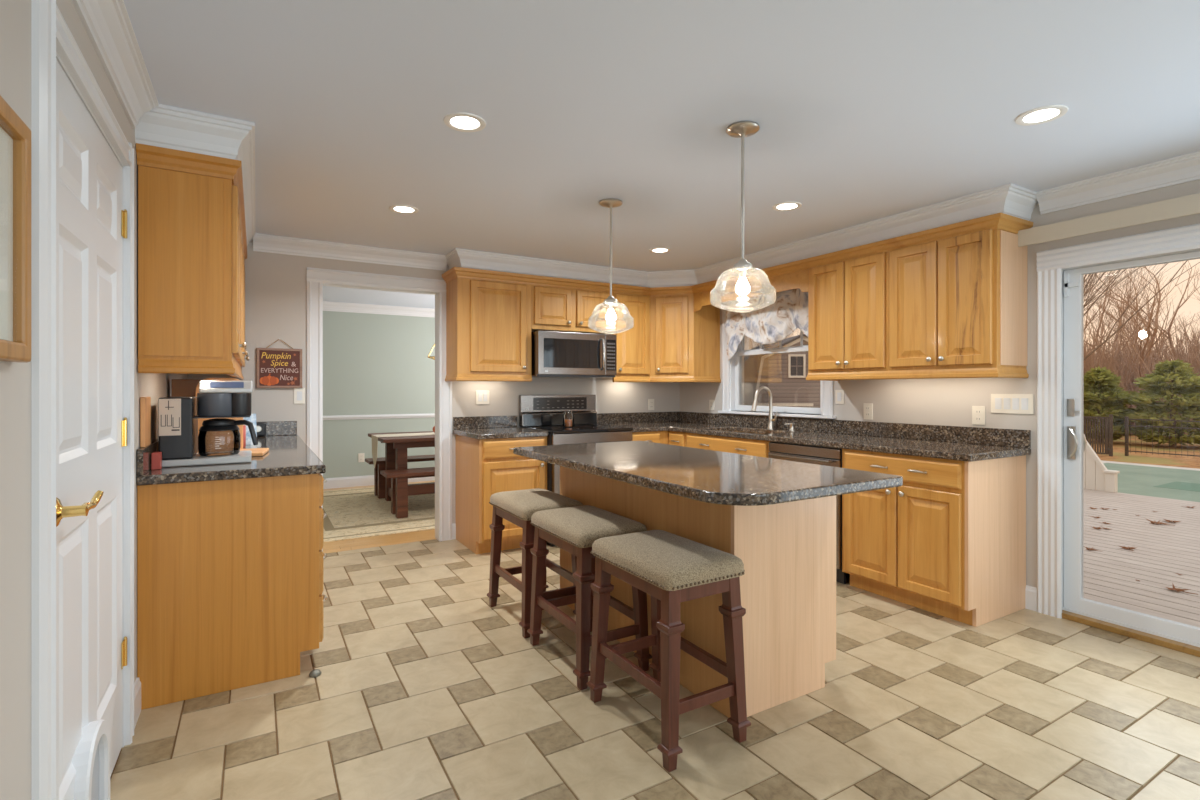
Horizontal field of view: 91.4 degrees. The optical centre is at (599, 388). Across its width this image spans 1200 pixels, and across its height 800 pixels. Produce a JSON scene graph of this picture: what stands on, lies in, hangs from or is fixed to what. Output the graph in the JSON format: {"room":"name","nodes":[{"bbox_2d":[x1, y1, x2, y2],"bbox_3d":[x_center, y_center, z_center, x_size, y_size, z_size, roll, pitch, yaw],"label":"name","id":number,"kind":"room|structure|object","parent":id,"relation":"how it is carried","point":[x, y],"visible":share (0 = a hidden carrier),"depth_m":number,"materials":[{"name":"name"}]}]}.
{"room":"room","nodes":[
{"label":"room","id":0,"kind":"room"},
{"bbox_2d":[0,0,187,799],"bbox_3d":[-0.873,0.082,0.599,0.100,2.335,7.717,0,0,-30],"label":"wall","id":1,"kind":"structure","parent":0,"point":[15,15],"depth_m":1.16,"materials":[{"name":"beige paint"}]},
{"bbox_2d":[0,95,30,361],"bbox_3d":[-0.904,-0.276,0.779,0.025,0.450,0.800,0,0,-30],"label":"framed picture","id":2,"kind":"object","parent":1,"relation":"attached to","point":[15,135],"visible":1,"depth_m":1.09,"materials":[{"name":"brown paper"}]},
{"bbox_2d":[31,0,133,799],"bbox_3d":[-1.454,0.192,1.657,0.170,2.115,1.060,0,0,-30],"label":"door","id":3,"kind":"structure","parent":1,"relation":"in","point":[82,160],"depth_m":1.53,"materials":[{"name":"white paint"}]},
{"bbox_2d":[134,678,140,728],"bbox_3d":[-1.748,1.184,2.202,0.014,0.130,0.168,0,0,-30],"label":"baseboard","id":4,"kind":"structure","parent":1,"relation":"attached to","point":[137,685],"depth_m":2.21,"materials":[{"name":"white paint"}]},
{"bbox_2d":[137,439,157,475],"bbox_3d":[-2.275,0.284,3.108,0.020,0.102,1.964,0,0,-30],"label":"backsplash","id":5,"kind":"structure","parent":1,"relation":"attached to","point":[143,454],"depth_m":2.32,"materials":[{"name":"stone"}]},
{"bbox_2d":[72,0,254,260],"bbox_3d":[-0.685,-0.977,0.767,0.395,0.216,7.617,0,0,-30],"label":"crown molding","id":6,"kind":"structure","parent":1,"relation":"attached to","point":[165,126],"depth_m":2.28,"materials":[{"name":"white paint"}]},
{"bbox_2d":[138,165,246,376],"bbox_3d":[-1.801,-0.500,2.639,0.358,0.877,0.662,0,0,-30],"label":"upper cabinet","id":7,"kind":"object","parent":1,"relation":"attached to","point":[189,224],"visible":0.98,"depth_m":2.35,"materials":[{"name":"orange wood"}]},
{"bbox_2d":[234,229,247,378],"bbox_3d":[-2.133,-0.500,3.205,0.358,0.877,0.650,0,0,-30],"label":"upper cabinet","id":8,"kind":"object","parent":1,"relation":"attached to","point":[238,361],"visible":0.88,"depth_m":3.25,"materials":[{"name":"orange wood"}]},
{"bbox_2d":[238,251,249,379],"bbox_3d":[-2.460,-0.500,3.762,0.358,0.877,0.640,0,0,-30],"label":"upper cabinet","id":9,"kind":"object","parent":1,"relation":"attached to","point":[247,358],"visible":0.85,"depth_m":3.80,"materials":[{"name":"orange wood"}]},
{"bbox_2d":[323,311,434,478],"bbox_3d":[-2.764,0.082,7.770,5.700,2.335,0.100,0,0,-30],"label":"wall","id":10,"kind":"structure","parent":0,"point":[374,364],"depth_m":7.59,"materials":[{"name":"grey paint"}]},
{"bbox_2d":[323,301,434,317],"bbox_3d":[-1.950,-1.030,6.385,5.500,0.110,3.113,0,0,-30],"label":"crown molding","id":11,"kind":"structure","parent":10,"relation":"attached to","point":[327,306],"depth_m":7.59,"materials":[{"name":"white paint"}]},
{"bbox_2d":[323,475,434,488],"bbox_3d":[-2.735,1.184,7.721,5.500,0.130,0.014,0,0,-30],"label":"baseboard","id":12,"kind":"structure","parent":10,"relation":"attached to","point":[341,482],"depth_m":7.48,"materials":[{"name":"white paint"}]},
{"bbox_2d":[323,413,434,419],"bbox_3d":[-2.731,0.362,7.715,5.500,0.055,0.028,0,0,-30],"label":"chair rail","id":13,"kind":"object","parent":10,"relation":"attached to","point":[429,415],"visible":0.3,"depth_m":7.62,"materials":[{"name":"white paint"}]},
{"bbox_2d":[188,240,679,523],"bbox_3d":[-0.981,0.082,5.077,4.448,2.335,0.115,0,0,-30],"label":"wall","id":14,"kind":"structure","parent":0,"point":[275,284],"depth_m":4.31,"materials":[{"name":"beige paint"}]},
{"bbox_2d":[256,338,301,387],"bbox_3d":[-2.307,-0.186,4.219,0.290,0.360,0.018,0,0,-30],"label":"sign","id":15,"kind":"object","parent":14,"relation":"attached to","point":[275,367],"visible":1,"depth_m":4.21,"materials":[{"name":"brown"}]},
{"bbox_2d":[265,421,296,435],"bbox_3d":[-2.485,0.284,4.113,0.632,0.102,0.020,0,0,-30],"label":"backsplash","id":16,"kind":"structure","parent":14,"relation":"attached to","point":[273,428],"depth_m":4.21,"materials":[{"name":"stone"}]},
{"bbox_2d":[294,388,304,403],"bbox_3d":[-2.201,0.051,4.287,0.072,0.116,0.010,0,0,-30],"label":"light switch","id":17,"kind":"object","parent":14,"relation":"attached to","point":[299,393],"visible":1,"depth_m":4.29,"materials":[{"name":"beige plastic"}]},
{"bbox_2d":[253,233,446,270],"bbox_3d":[-1.845,-1.030,4.456,1.370,0.110,0.080,0,0,-30],"label":"crown molding","id":18,"kind":"structure","parent":14,"relation":"attached to","point":[261,242],"depth_m":4.42,"materials":[{"name":"white paint"}]},
{"bbox_2d":[307,267,451,551],"bbox_3d":[-1.726,0.177,4.639,1.080,2.145,0.159,0,0,-30],"label":"door frame","id":19,"kind":"structure","parent":14,"relation":"attached to","point":[317,278],"depth_m":4.69,"materials":[{"name":"white paint"}]},
{"bbox_2d":[476,391,488,404],"bbox_3d":[-1.000,0.073,4.991,0.118,0.118,0.010,0,0,-30],"label":"light switch","id":20,"kind":"object","parent":14,"relation":"attached to","point":[482,397],"visible":1,"depth_m":4.99,"materials":[{"name":"beige plastic"}]},
{"bbox_2d":[453,415,516,428],"bbox_3d":[-0.973,0.284,5.001,0.565,0.102,0.020,0,0,-30],"label":"backsplash","id":21,"kind":"structure","parent":14,"relation":"attached to","point":[475,422],"depth_m":4.98,"materials":[{"name":"stone"}]},
{"bbox_2d":[445,277,531,381],"bbox_3d":[-0.915,-0.500,4.831,0.637,0.877,0.374,0,0,-30],"label":"upper cabinet","id":22,"kind":"object","parent":14,"relation":"attached to","point":[488,323],"visible":0.98,"depth_m":4.69,"materials":[{"name":"brown wood"}]},
{"bbox_2d":[531,285,612,333],"bbox_3d":[-0.294,-0.720,5.196,0.800,0.438,0.374,0,0,-30],"label":"upper cabinet","id":23,"kind":"object","parent":14,"relation":"attached to","point":[558,309],"visible":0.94,"depth_m":5.02,"materials":[{"name":"brown wood"}]},
{"bbox_2d":[531,331,616,377],"bbox_3d":[-0.269,-0.291,5.143,0.758,0.376,0.483,0,0,-30],"label":"microwave","id":24,"kind":"object","parent":23,"relation":"attached to","point":[554,354],"visible":0.98,"depth_m":4.96,"materials":[{"name":"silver metal"}]},
{"bbox_2d":[610,293,649,381],"bbox_3d":[0.225,-0.500,5.501,0.400,0.877,0.374,0,0,-30],"label":"upper cabinet","id":25,"kind":"object","parent":14,"relation":"attached to","point":[633,345],"visible":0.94,"depth_m":5.37,"materials":[{"name":"brown wood"}]},
{"bbox_2d":[597,411,678,423],"bbox_3d":[0.386,0.284,5.798,0.995,0.102,0.020,0,0,-30],"label":"backsplash","id":26,"kind":"structure","parent":14,"relation":"attached to","point":[638,417],"depth_m":5.78,"materials":[{"name":"stone"}]},
{"bbox_2d":[694,270,807,311],"bbox_3d":[1.195,-0.822,4.823,0.018,0.233,1.296,0,0,-30],"label":"valance board","id":27,"kind":"object","parent":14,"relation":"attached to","point":[796,280],"visible":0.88,"depth_m":4.67,"materials":[{"name":"brown wood"}]},
{"bbox_2d":[110,480,1199,799],"bbox_3d":[-0.033,1.259,3.069,5.548,0.020,10.926,0,0,-30],"label":"floor","id":28,"kind":"structure","parent":0,"point":[425,689],"depth_m":2.22,"materials":[{"name":"beige tile"}]},
{"bbox_2d":[137,474,326,709],"bbox_3d":[-1.646,0.812,2.707,0.698,0.873,0.600,0,0,-30],"label":"base cabinet","id":29,"kind":"object","parent":28,"relation":"on","point":[230,596],"visible":0.98,"depth_m":2.42,"materials":[{"name":"orange wood"}]},
{"bbox_2d":[323,482,434,542],"bbox_3d":[-1.782,1.244,6.543,3.250,0.009,2.610,0,0,-30],"label":"area rug","id":30,"kind":"object","parent":28,"relation":"on","point":[354,513],"visible":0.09,"depth_m":5.70,"materials":[{"name":"fabric"}]},
{"bbox_2d":[365,454,434,498],"bbox_3d":[-1.899,1.024,7.117,1.750,0.429,0.337,0,0,-30],"label":"bench","id":31,"kind":"object","parent":30,"relation":"on","point":[379,480],"visible":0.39,"depth_m":6.79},
{"bbox_2d":[368,431,434,500],"bbox_3d":[-1.552,0.869,6.654,1.900,0.739,0.947,0,0,-30],"label":"dining table","id":32,"kind":"object","parent":30,"relation":"on","point":[395,447],"visible":0.38,"depth_m":6.04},
{"bbox_2d":[372,432,434,467],"bbox_3d":[-1.687,0.667,6.582,1.606,0.343,0.360,0,0,-30],"label":"table runner","id":33,"kind":"object","parent":32,"relation":"on","point":[374,437],"visible":0.71,"depth_m":6.23,"materials":[{"name":"beige fabric"}]},
{"bbox_2d":[380,467,434,518],"bbox_3d":[-1.343,1.024,6.110,1.750,0.429,0.337,0,0,-30],"label":"bench","id":34,"kind":"object","parent":30,"relation":"on","point":[400,488],"visible":0.44,"depth_m":5.71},
{"bbox_2d":[456,435,546,553],"bbox_3d":[-0.795,0.812,4.728,0.555,0.873,0.665,0,0,-30],"label":"base cabinet","id":35,"kind":"object","parent":28,"relation":"on","point":[484,467],"visible":0.66,"depth_m":4.48,"materials":[{"name":"brown wood"}]},
{"bbox_2d":[453,415,547,438],"bbox_3d":[-0.815,0.304,4.738,0.581,0.140,0.633,0,0,-30],"label":"countertop","id":36,"kind":"structure","parent":35,"relation":"on","point":[476,427],"depth_m":4.86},
{"bbox_2d":[487,488,582,637],"bbox_3d":[-0.359,0.917,3.239,0.367,0.664,0.543,0,0,-30],"label":"bar stool","id":37,"kind":"object","parent":28,"relation":"on","point":[517,507],"visible":0.7,"depth_m":3.11,"materials":[{"name":"brown wood"}]},
{"bbox_2d":[519,395,632,545],"bbox_3d":[-0.201,0.652,5.026,0.762,1.194,0.744,0,0,-30],"label":"electric range","id":38,"kind":"object","parent":28,"relation":"on","point":[540,412],"visible":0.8,"depth_m":5.14,"materials":[{"name":"silver metal"}]},
{"bbox_2d":[552,464,559,493],"bbox_3d":[-0.049,0.724,4.767,0.746,0.550,0.046,0,0,-30],"label":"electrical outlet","id":39,"kind":"object","parent":38,"relation":"in","point":[555,468],"depth_m":4.58,"materials":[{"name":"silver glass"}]},
{"bbox_2d":[523,424,632,433],"bbox_3d":[-0.195,0.341,5.016,0.762,0.026,0.590,0,0,-30],"label":"cooktop","id":40,"kind":"object","parent":38,"relation":"in","point":[578,428],"depth_m":4.86,"materials":[{"name":"black glass"}]},
{"bbox_2d":[527,505,651,689],"bbox_3d":[-0.063,0.917,2.734,0.367,0.664,0.543,0,0,-30],"label":"bar stool","id":41,"kind":"object","parent":28,"relation":"on","point":[574,530],"visible":0.81,"depth_m":2.59,"materials":[{"name":"brown wood"}]},
{"bbox_2d":[632,431,667,443],"bbox_3d":[0.291,0.812,5.365,0.420,0.873,0.665,0,0,-30],"label":"base cabinet","id":42,"kind":"object","parent":28,"relation":"on","point":[657,436],"visible":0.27,"depth_m":5.13,"materials":[{"name":"brown wood"}]},
{"bbox_2d":[587,530,750,771],"bbox_3d":[0.241,0.917,2.217,0.367,0.664,0.543,0,0,-30],"label":"bar stool","id":43,"kind":"object","parent":28,"relation":"on","point":[673,569],"visible":1,"depth_m":2.07,"materials":[{"name":"brown wood"}]},
{"bbox_2d":[668,431,686,446],"bbox_3d":[0.911,0.812,5.264,0.665,0.873,0.255,0,0,-30],"label":"base cabinet","id":44,"kind":"object","parent":28,"relation":"on","point":[674,438],"visible":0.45,"depth_m":5.09,"materials":[{"name":"brown wood"}]},
{"bbox_2d":[560,466,835,717],"bbox_3d":[0.409,0.812,2.987,0.640,0.873,1.463,0,0,-30],"label":"kitchen island","id":45,"kind":"object","parent":28,"relation":"on","point":[787,550],"visible":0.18,"depth_m":2.37,"materials":[{"name":"beige wood"}]},
{"bbox_2d":[513,441,902,505],"bbox_3d":[0.337,0.355,2.807,0.887,0.038,1.810,0,0,-30],"label":"island countertop","id":46,"kind":"structure","parent":45,"relation":"on","point":[709,476],"depth_m":2.38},
{"bbox_2d":[687,431,769,457],"bbox_3d":[1.214,0.812,4.748,0.665,0.873,0.940,0,0,-30],"label":"base cabinet","id":47,"kind":"object","parent":28,"relation":"on","point":[759,448],"visible":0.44,"depth_m":4.54,"materials":[{"name":"brown wood"}]},
{"bbox_2d":[597,411,1030,461],"bbox_3d":[1.192,0.304,4.431,1.030,0.140,3.193,0,0,-30],"label":"countertop","id":48,"kind":"structure","parent":47,"relation":"on","point":[960,443],"depth_m":4.04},
{"bbox_2d":[751,386,777,428],"bbox_3d":[1.353,0.156,4.819,0.247,0.357,0.098,0,0,-30],"label":"kitchen faucet","id":49,"kind":"object","parent":48,"relation":"on","point":[770,420],"visible":1,"depth_m":4.86,"materials":[{"name":"silver metal"}]},
{"bbox_2d":[768,441,845,583],"bbox_3d":[1.593,0.812,4.074,0.644,0.870,0.594,0,0,-30],"label":"dishwasher","id":50,"kind":"object","parent":28,"relation":"on","point":[827,456],"visible":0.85,"depth_m":3.79,"materials":[{"name":"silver metal"}]},
{"bbox_2d":[842,449,1025,626],"bbox_3d":[1.950,0.812,3.494,0.665,0.873,0.757,0,0,-30],"label":"base cabinet","id":51,"kind":"object","parent":28,"relation":"on","point":[949,541],"visible":0.97,"depth_m":3.23,"materials":[{"name":"brown wood"}]},
{"bbox_3d":[-2.309,0.812,3.836,0.698,0.873,0.674,0,0,-30],"label":"base cabinet","id":52,"kind":"object","parent":28,"relation":"on","visible":0},
{"bbox_2d":[137,421,325,485],"bbox_3d":[-1.996,0.304,3.270,0.663,0.140,1.969,0,0,-30],"label":"countertop","id":53,"kind":"structure","parent":52,"relation":"on","point":[288,454],"depth_m":2.54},
{"bbox_2d":[140,397,150,447],"bbox_3d":[-1.852,0.133,2.386,0.016,0.200,0.150,0,0,-30],"label":"wooden plaque","id":54,"kind":"object","parent":53,"relation":"on","point":[145,402],"visible":1,"depth_m":2.33,"materials":[{"name":"brown wood"}]},
{"bbox_2d":[151,452,161,469],"bbox_3d":[-1.851,0.300,2.444,0.030,0.070,0.050,0,0,-30],"label":"box","id":55,"kind":"object","parent":53,"relation":"on","point":[156,457],"visible":1,"depth_m":2.42,"materials":[{"name":"red"}]},
{"bbox_2d":[171,379,203,396],"bbox_3d":[-2.134,0.142,3.177,0.295,0.385,0.160,0,0,-30],"label":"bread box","id":56,"kind":"object","parent":53,"relation":"on","point":[179,387],"visible":0.21,"depth_m":3.06,"materials":[{"name":"brown wood"}]},
{"bbox_2d":[158,380,252,466],"bbox_3d":[-1.804,0.147,2.697,0.350,0.375,0.302,0,0,-30],"label":"coffee maker","id":57,"kind":"object","parent":53,"relation":"on","point":[178,417],"visible":0.96,"depth_m":2.59,"materials":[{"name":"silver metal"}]},
{"bbox_2d":[198,418,257,455],"bbox_3d":[-1.737,0.221,2.708,0.222,0.166,0.166,0,0,15],"label":"carafe","id":58,"kind":"object","parent":57,"relation":"on","point":[217,424],"visible":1,"depth_m":2.69,"materials":[{"name":"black glass"}]},
{"bbox_2d":[195,378,242,452],"bbox_3d":[-1.987,0.139,3.060,0.210,0.394,0.049,0,0,-30],"label":"cutting board","id":59,"kind":"object","parent":53,"relation":"on","point":[227,438],"visible":0.3,"depth_m":3.05,"materials":[{"name":"brown wood"}]},
{"bbox_2d":[243,414,256,444],"bbox_3d":[-2.150,0.242,3.515,0.156,0.185,0.064,0,0,-30],"label":"pouch","id":60,"kind":"object","parent":53,"relation":"on","point":[252,418],"visible":0.25,"depth_m":3.52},
{"bbox_2d":[240,448,268,456],"bbox_3d":[-1.798,0.326,3.003,0.150,0.018,0.260,0,0,-24],"label":"cutting board","id":61,"kind":"object","parent":53,"relation":"on","point":[255,451],"visible":0.49,"depth_m":3.01,"materials":[{"name":"brown wood"}]},
{"bbox_2d":[256,422,265,436],"bbox_3d":[-2.401,0.285,4.109,0.100,0.100,0.052,0,0,-30],"label":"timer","id":62,"kind":"object","parent":53,"relation":"on","point":[261,426],"visible":0.64,"depth_m":4.10,"materials":[{"name":"black plastic"}]},
{"bbox_2d":[124,0,1199,308],"bbox_3d":[-0.035,-1.136,3.023,5.800,0.100,11.050,0,0,-30],"label":"ceiling","id":63,"kind":"structure","parent":0,"point":[864,111],"depth_m":2.23,"materials":[{"name":"white paint"}]},
{"bbox_2d":[389,205,418,213],"bbox_3d":[-1.182,-1.082,3.533,0.170,0.006,0.170,0,0,-30],"label":"recessed light","id":64,"kind":"object","parent":63,"relation":"in","point":[404,209],"visible":1,"depth_m":3.53,"materials":[{"name":"white"}]},
{"bbox_2d":[443,112,485,131],"bbox_3d":[-0.549,-1.082,2.382,0.170,0.006,0.170,0,0,-30],"label":"recessed light","id":65,"kind":"object","parent":63,"relation":"in","point":[459,121],"visible":1,"depth_m":2.37,"materials":[{"name":"white"}]},
{"bbox_2d":[450,116,478,128],"bbox_3d":[-0.549,-1.084,2.382,0.117,0.001,0.117,0,0,-30],"label":"diffuser","id":66,"kind":"object","parent":65,"relation":"attached to","point":[456,122],"depth_m":2.38,"materials":[{"name":"white"}]},
{"bbox_2d":[588,198,633,333],"bbox_3d":[0.064,-0.703,3.400,0.269,0.764,0.269,0,0,-30],"label":"pendant lamp","id":67,"kind":"object","parent":63,"relation":"hanging from","point":[610,302],"visible":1,"depth_m":3.41,"materials":[{"name":"beige"}]},
{"bbox_2d":[710,121,775,312],"bbox_3d":[0.594,-0.703,2.436,0.269,0.764,0.269,0,0,-30],"label":"pendant lamp","id":68,"kind":"object","parent":63,"relation":"hanging from","point":[742,129],"visible":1,"depth_m":2.43,"materials":[{"name":"glass"}]},
{"bbox_2d":[772,202,801,210],"bbox_3d":[1.110,-1.082,3.475,0.170,0.006,0.170,0,0,-30],"label":"recessed light","id":69,"kind":"object","parent":63,"relation":"in","point":[784,206],"visible":1,"depth_m":3.48,"materials":[{"name":"white"}]},
{"bbox_2d":[1015,105,1067,125],"bbox_3d":[1.748,-1.082,2.320,0.170,0.006,0.170,0,0,-30],"label":"recessed light","id":70,"kind":"object","parent":63,"relation":"in","point":[1044,114],"visible":1,"depth_m":2.31,"materials":[{"name":"white"}]},
{"bbox_2d":[1023,109,1059,121],"bbox_3d":[1.748,-1.084,2.320,0.117,0.001,0.117,0,0,-30],"label":"diffuser","id":71,"kind":"object","parent":70,"relation":"attached to","point":[1040,115],"depth_m":2.32,"materials":[{"name":"white"}]},
{"bbox_2d":[680,179,1199,587],"bbox_3d":[2.851,0.082,2.785,0.160,2.335,7.717,0,0,-30],"label":"wall","id":72,"kind":"structure","parent":0,"point":[940,401],"depth_m":3.51,"materials":[{"name":"beige paint"}]},
{"bbox_2d":[650,294,720,381],"bbox_3d":[0.721,-0.500,5.646,0.614,0.877,0.622,0,0,-30],"label":"upper cabinet","id":73,"kind":"object","parent":72,"relation":"attached to","point":[684,342],"visible":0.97,"depth_m":5.43,"materials":[{"name":"brown wood"}]},
{"bbox_2d":[442,183,1037,295],"bbox_3d":[0.800,-0.977,4.553,4.095,0.216,1.620,0,0,24],"label":"crown molding","id":74,"kind":"structure","parent":72,"relation":"attached to","point":[1011,199],"depth_m":4.33,"materials":[{"name":"white paint"}]},
{"bbox_2d":[718,302,835,418],"bbox_3d":[1.517,-0.309,5.013,0.205,1.070,1.270,0,0,-30],"label":"window","id":75,"kind":"structure","parent":72,"relation":"in","point":[747,371],"depth_m":5.27,"materials":[{"name":"white paint"}]},
{"bbox_2d":[725,289,807,360],"bbox_3d":[1.408,-0.532,4.949,0.084,0.556,1.070,0,0,-30],"label":"valance","id":76,"kind":"object","parent":75,"relation":"hanging from","point":[771,324],"visible":0.84,"depth_m":4.92,"materials":[{"name":"fabric"}]},
{"bbox_2d":[835,390,843,403],"bbox_3d":[1.801,0.060,4.403,0.010,0.106,0.074,0,0,-30],"label":"light switch","id":77,"kind":"object","parent":72,"relation":"attached to","point":[839,394],"visible":1,"depth_m":4.40,"materials":[{"name":"beige plastic"}]},
{"bbox_2d":[806,252,887,380],"bbox_3d":[1.789,-0.500,4.063,0.374,0.877,0.637,0,0,-30],"label":"upper cabinet","id":78,"kind":"object","parent":72,"relation":"attached to","point":[848,299],"visible":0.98,"depth_m":3.94,"materials":[{"name":"brown wood"}]},
{"bbox_2d":[679,411,1030,447],"bbox_3d":[1.627,0.284,4.688,0.020,0.102,3.189,0,0,-30],"label":"backsplash","id":79,"kind":"structure","parent":72,"relation":"attached to","point":[957,434],"depth_m":4.08,"materials":[{"name":"stone"}]},
{"bbox_2d":[864,403,872,419],"bbox_3d":[1.922,0.161,4.199,0.008,0.116,0.072,0,0,-30],"label":"power outlet","id":80,"kind":"object","parent":72,"relation":"attached to","point":[868,407],"visible":1,"depth_m":4.19,"materials":[{"name":"beige plastic"}]},
{"bbox_2d":[887,229,1028,378],"bbox_3d":[2.114,-0.500,3.510,0.374,0.877,0.643,0,0,-30],"label":"upper cabinet","id":81,"kind":"object","parent":72,"relation":"attached to","point":[957,306],"visible":0.97,"depth_m":3.33,"materials":[{"name":"brown wood"}]},
{"bbox_2d":[972,406,984,424],"bbox_3d":[2.299,0.161,3.556,0.008,0.114,0.074,0,0,-30],"label":"power outlet","id":82,"kind":"object","parent":72,"relation":"attached to","point":[978,412],"visible":1,"depth_m":3.56,"materials":[{"name":"beige plastic"}]},
{"bbox_2d":[991,394,1033,413],"bbox_3d":[2.392,0.087,3.396,0.010,0.111,0.219,0,0,-30],"label":"light switch","id":83,"kind":"object","parent":72,"relation":"attached to","point":[1000,403],"visible":1,"depth_m":3.39,"materials":[{"name":"beige plastic"}]},
{"bbox_2d":[1025,585,1036,611],"bbox_3d":[2.441,1.184,3.311,0.014,0.130,0.056,0,0,-30],"label":"baseboard","id":84,"kind":"structure","parent":72,"relation":"attached to","point":[1030,592],"depth_m":3.31,"materials":[{"name":"white paint"}]},
{"bbox_2d":[1018,193,1199,246],"bbox_3d":[2.962,-0.841,2.328,0.109,0.090,2.317,0,0,-30],"label":"valance","id":85,"kind":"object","parent":72,"relation":"attached to","point":[1190,204],"depth_m":2.91,"materials":[{"name":"beige wood"}]},
{"bbox_2d":[1035,151,1199,214],"bbox_3d":[3.542,-1.030,1.369,0.080,0.110,4.375,0,0,-30],"label":"crown molding","id":86,"kind":"structure","parent":72,"relation":"attached to","point":[1185,168],"depth_m":2.94,"materials":[{"name":"white paint"}]},
{"bbox_2d":[1036,223,1199,656],"bbox_3d":[3.032,0.241,2.455,0.180,2.017,2.017,0,0,-30],"label":"door","id":87,"kind":"structure","parent":72,"relation":"in","point":[1061,439],"depth_m":3.19,"materials":[{"name":"white paint"}]},
{"label":"outside","id":88,"kind":"structure","parent":0,"visible":0},
{"bbox_2d":[1084,489,1199,626],"bbox_3d":[6.405,1.469,2.716,5.882,0.200,12.200,0,0,-30],"label":"deck","id":89,"kind":"object","parent":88,"point":[1161,551],"depth_m":4.82,"materials":[{"name":"brown"}]},
{"bbox_2d":[1084,440,1119,492],"bbox_3d":[6.454,0.844,8.364,0.136,1.049,1.488,0,0,-30],"label":"stair rail","id":90,"kind":"object","parent":89,"relation":"on","point":[1097,476],"visible":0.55,"depth_m":7.90,"materials":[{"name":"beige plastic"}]},
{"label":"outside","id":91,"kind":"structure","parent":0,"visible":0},
{"bbox_2d":[1091,435,1199,468],"bbox_3d":[13.967,2.349,25.592,130.000,0.200,150.000,0,0,-30],"label":"ground","id":92,"kind":"structure","parent":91,"point":[1118,445],"depth_m":20.07,"materials":[{"name":"brown plant"}]},
{"bbox_2d":[769,334,819,407],"bbox_3d":[9.713,-0.178,31.999,5.299,4.886,8.400,0,0,0],"label":"house","id":93,"kind":"structure","parent":92,"relation":"on","point":[789,386],"depth_m":28.00,"materials":[{"name":"grey"}]},
{"bbox_2d":[1084,414,1112,455],"bbox_3d":[16.710,1.549,20.128,0.080,1.399,1.440,0,0,-30],"label":"gate","id":94,"kind":"object","parent":92,"relation":"on","point":[1108,420],"visible":0.44,"depth_m":19.77,"materials":[{"name":"brown wood"}]},
{"bbox_2d":[1084,366,1136,442],"bbox_3d":[21.029,0.643,24.633,2.885,3.211,2.862,0,0,-15],"label":"evergreen tree","id":95,"kind":"object","parent":92,"relation":"on","point":[1099,380],"visible":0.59,"depth_m":24.01,"materials":[{"name":"green plant"}]},
{"bbox_2d":[1084,282,1147,352],"bbox_3d":[30.977,-2.434,36.753,5.647,9.386,4.263,0,0,36],"label":"bare tree","id":96,"kind":"object","parent":92,"relation":"on","point":[1101,282],"visible":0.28,"depth_m":36.53,"materials":[{"name":"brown plant"}]},
{"bbox_2d":[1084,271,1156,374],"bbox_3d":[28.834,-2.426,33.881,5.725,9.395,4.507,0,0,13],"label":"bare tree","id":97,"kind":"object","parent":92,"relation":"on","point":[1113,295],"visible":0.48,"depth_m":33.71,"materials":[{"name":"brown plant"}]},
{"bbox_2d":[1084,266,1156,310],"bbox_3d":[16.365,-3.226,21.747,9.718,11.028,7.493,0,0,-21],"label":"bare tree","id":98,"kind":"object","parent":92,"relation":"on","point":[1150,266],"visible":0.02,"depth_m":21.79,"materials":[{"name":"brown plant"}]},
{"bbox_2d":[1085,265,1163,372],"bbox_3d":[29.733,-2.781,32.278,4.550,10.090,5.450,0,0,20],"label":"bare tree","id":99,"kind":"object","parent":92,"relation":"on","point":[1131,310],"visible":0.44,"depth_m":32.98,"materials":[{"name":"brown plant"}]},
{"bbox_2d":[1084,273,1174,367],"bbox_3d":[31.549,-2.526,35.664,5.113,9.597,4.025,0,0,12],"label":"bare tree","id":100,"kind":"object","parent":92,"relation":"on","point":[1132,293],"visible":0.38,"depth_m":35.54,"materials":[{"name":"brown plant"}]},
{"bbox_2d":[1084,303,1199,436],"bbox_3d":[31.292,-1.022,42.740,35.737,6.556,38.624,0,0,-30],"label":"undergrowth","id":101,"kind":"object","parent":92,"relation":"on","point":[1128,373],"visible":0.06,"depth_m":29.60,"materials":[{"name":"brown plant"}]},
{"bbox_2d":[1084,263,1199,422],"bbox_3d":[25.502,-2.381,28.141,6.283,9.279,4.743,0,0,-28],"label":"bare tree","id":102,"kind":"object","parent":92,"relation":"on","point":[1150,345],"visible":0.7,"depth_m":28.26,"materials":[{"name":"brown plant"}]},
{"bbox_2d":[1084,260,1199,359],"bbox_3d":[12.444,-3.226,15.021,9.718,11.028,7.493,0,0,-1],"label":"bare tree","id":103,"kind":"object","parent":92,"relation":"on","point":[1094,295],"visible":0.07,"depth_m":15.58,"materials":[{"name":"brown plant"}]},
{"bbox_2d":[1085,261,1199,360],"bbox_3d":[32.904,-2.774,35.614,6.029,10.067,4.552,0,0,36],"label":"bare tree","id":104,"kind":"object","parent":92,"relation":"on","point":[1187,285],"visible":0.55,"depth_m":34.64,"materials":[{"name":"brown plant"}]},
{"bbox_2d":[1101,460,1199,501],"bbox_3d":[14.839,2.209,9.783,9.100,0.078,13.850,0,0,-30],"label":"swimming pool","id":105,"kind":"object","parent":92,"relation":"on","point":[1170,482],"visible":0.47,"depth_m":13.90,"materials":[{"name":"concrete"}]},
{"bbox_2d":[1113,359,1199,446],"bbox_3d":[22.092,0.549,22.884,3.506,3.466,3.519,0,0,-9],"label":"evergreen tree","id":106,"kind":"object","parent":92,"relation":"on","point":[1184,382],"visible":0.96,"depth_m":22.25,"materials":[{"name":"green plant"}]},
{"bbox_2d":[1125,417,1199,456],"bbox_3d":[22.543,1.589,11.377,0.080,1.319,19.280,0,0,-30],"label":"fence","id":107,"kind":"object","parent":92,"relation":"on","point":[1127,419],"visible":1,"depth_m":19.33,"materials":[{"name":"black metal"}]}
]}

